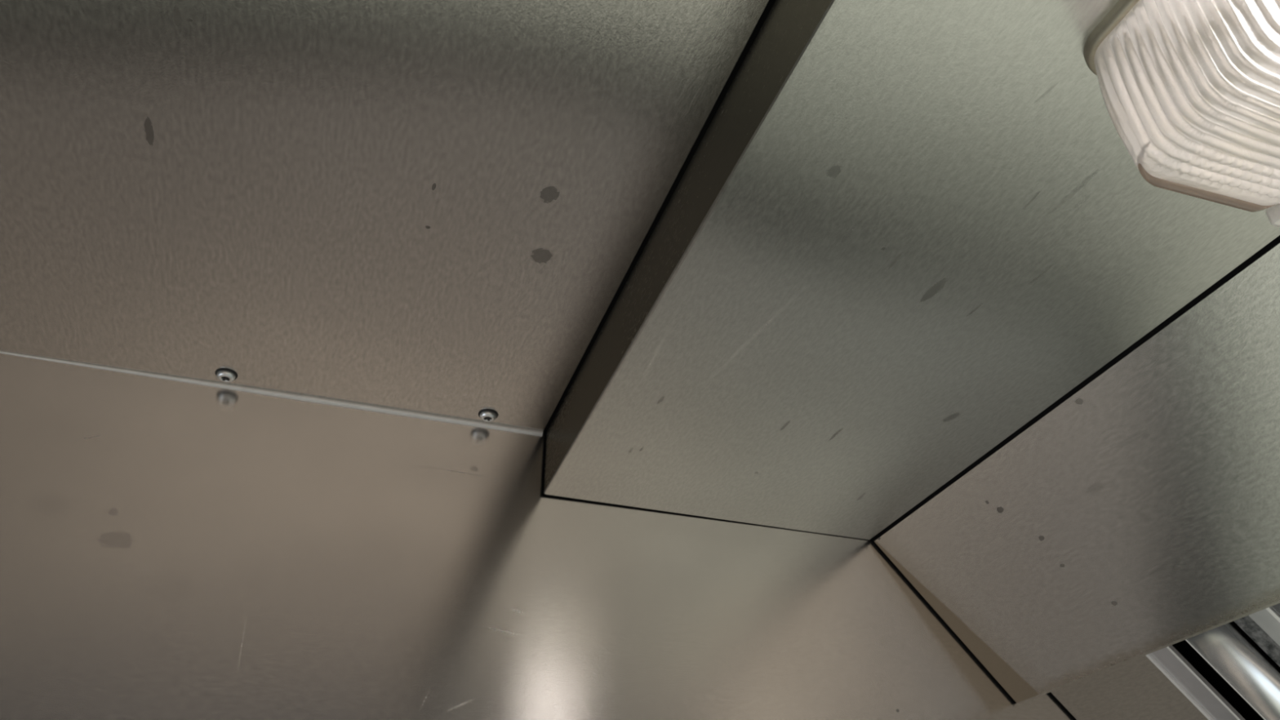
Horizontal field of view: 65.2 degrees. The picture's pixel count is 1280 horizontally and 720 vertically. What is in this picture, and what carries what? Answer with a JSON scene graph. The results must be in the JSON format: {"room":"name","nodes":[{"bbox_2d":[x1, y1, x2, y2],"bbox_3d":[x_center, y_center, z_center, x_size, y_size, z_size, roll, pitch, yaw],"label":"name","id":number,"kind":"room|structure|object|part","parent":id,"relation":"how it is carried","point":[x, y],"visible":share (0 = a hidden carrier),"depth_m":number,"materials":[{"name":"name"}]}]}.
{"room":"commercial kitchen","nodes":[
{"label":"commercial kitchen","id":0,"kind":"room"},
{"bbox_2d":[0,0,1073,719],"bbox_3d":[0.262,-0.032,0.294,2.554,0.759,1.770,10,-34,-16],"label":"wall","id":1,"kind":"structure","parent":0,"point":[395,223],"depth_m":0.94,"materials":[{"name":"metal"}]},
{"bbox_2d":[214,368,237,382],"bbox_3d":[-0.431,0.017,1.041,0.022,0.006,0.022,10,-34,-16],"label":"screw","id":2,"kind":"object","parent":1,"relation":"attached to","point":[223,375],"visible":1,"depth_m":1.04,"materials":[{"name":"metal"}]},
{"bbox_3d":[-0.390,-0.464,0.301,1.169,0.004,1.749,10,-34,-16],"label":"panel","id":3,"kind":"part","parent":1,"relation":"part of","materials":[{"name":"metal"}]},
{"bbox_2d":[478,409,497,422],"bbox_3d":[-0.170,0.063,1.116,0.022,0.006,0.022,-22,-39,30],"label":"screw","id":4,"kind":"object","parent":1,"relation":"attached to","point":[488,415],"visible":1,"depth_m":1.11,"materials":[{"name":"metal"}]},
{"bbox_3d":[-0.011,0.347,1.029,2.550,0.588,0.004,10,-34,-16],"label":"panel","id":5,"kind":"part","parent":1,"relation":"part of","materials":[{"name":"metal"}]},
{"bbox_2d":[541,0,1279,540],"bbox_3d":[0.363,-0.297,0.493,0.414,0.080,1.750,10,-34,-16],"label":"ceiling","id":6,"kind":"structure","parent":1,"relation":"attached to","point":[900,233],"depth_m":0.78,"materials":[{"name":"metal"}]},
{"bbox_3d":[0.170,-0.333,0.438,0.003,0.076,1.747,10,-34,-16],"label":"panel","id":7,"kind":"part","parent":6,"relation":"part of","materials":[{"name":"metal"}]},
{"bbox_2d":[1083,0,1279,227],"bbox_3d":[0.357,-0.189,0.491,0.127,0.106,0.250,10,-34,-16],"label":"hood light","id":8,"kind":"object","parent":6,"relation":"attached to","point":[1190,89],"visible":1,"depth_m":0.52,"materials":[{"name":"white glass"}]},
{"bbox_2d":[870,235,1279,704],"bbox_3d":[0.642,-0.140,0.502,0.177,0.191,1.750,10,-34,-16],"label":"panel","id":9,"kind":"object","parent":1,"relation":"attached to","point":[1136,514],"visible":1,"depth_m":0.94,"materials":[{"name":"metal"}]},
{"bbox_2d":[1048,655,1208,719],"bbox_3d":[0.594,0.440,1.104,0.254,0.264,0.164,10,-34,-16],"label":"wall panel","id":10,"kind":"object","parent":1,"relation":"attached to","point":[1136,689],"visible":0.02,"depth_m":1.10,"materials":[{"name":"metal"}]},
{"bbox_2d":[1146,603,1279,719],"bbox_3d":[0.649,0.362,0.984,0.276,0.285,0.330,10,-34,-16],"label":"filter","id":11,"kind":"object","parent":10,"relation":"attached to","point":[1229,671],"visible":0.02,"depth_m":0.98,"materials":[{"name":"metal"}]},
{"bbox_3d":[0.626,0.394,1.022,0.244,0.254,0.025,10,-34,-16],"label":"frame","id":12,"kind":"part","parent":11,"relation":"part of","materials":[{"name":"silver metal"}]},
{"bbox_3d":[0.665,0.352,0.997,0.244,0.254,0.330,10,-34,-16],"label":"plate","id":13,"kind":"part","parent":11,"relation":"part of","materials":[{"name":"silver metal"}]},
{"bbox_3d":[0.667,0.328,0.921,0.244,0.255,0.022,10,-34,-16],"label":"frame","id":14,"kind":"part","parent":11,"relation":"part of","materials":[{"name":"silver metal"}]}
]}

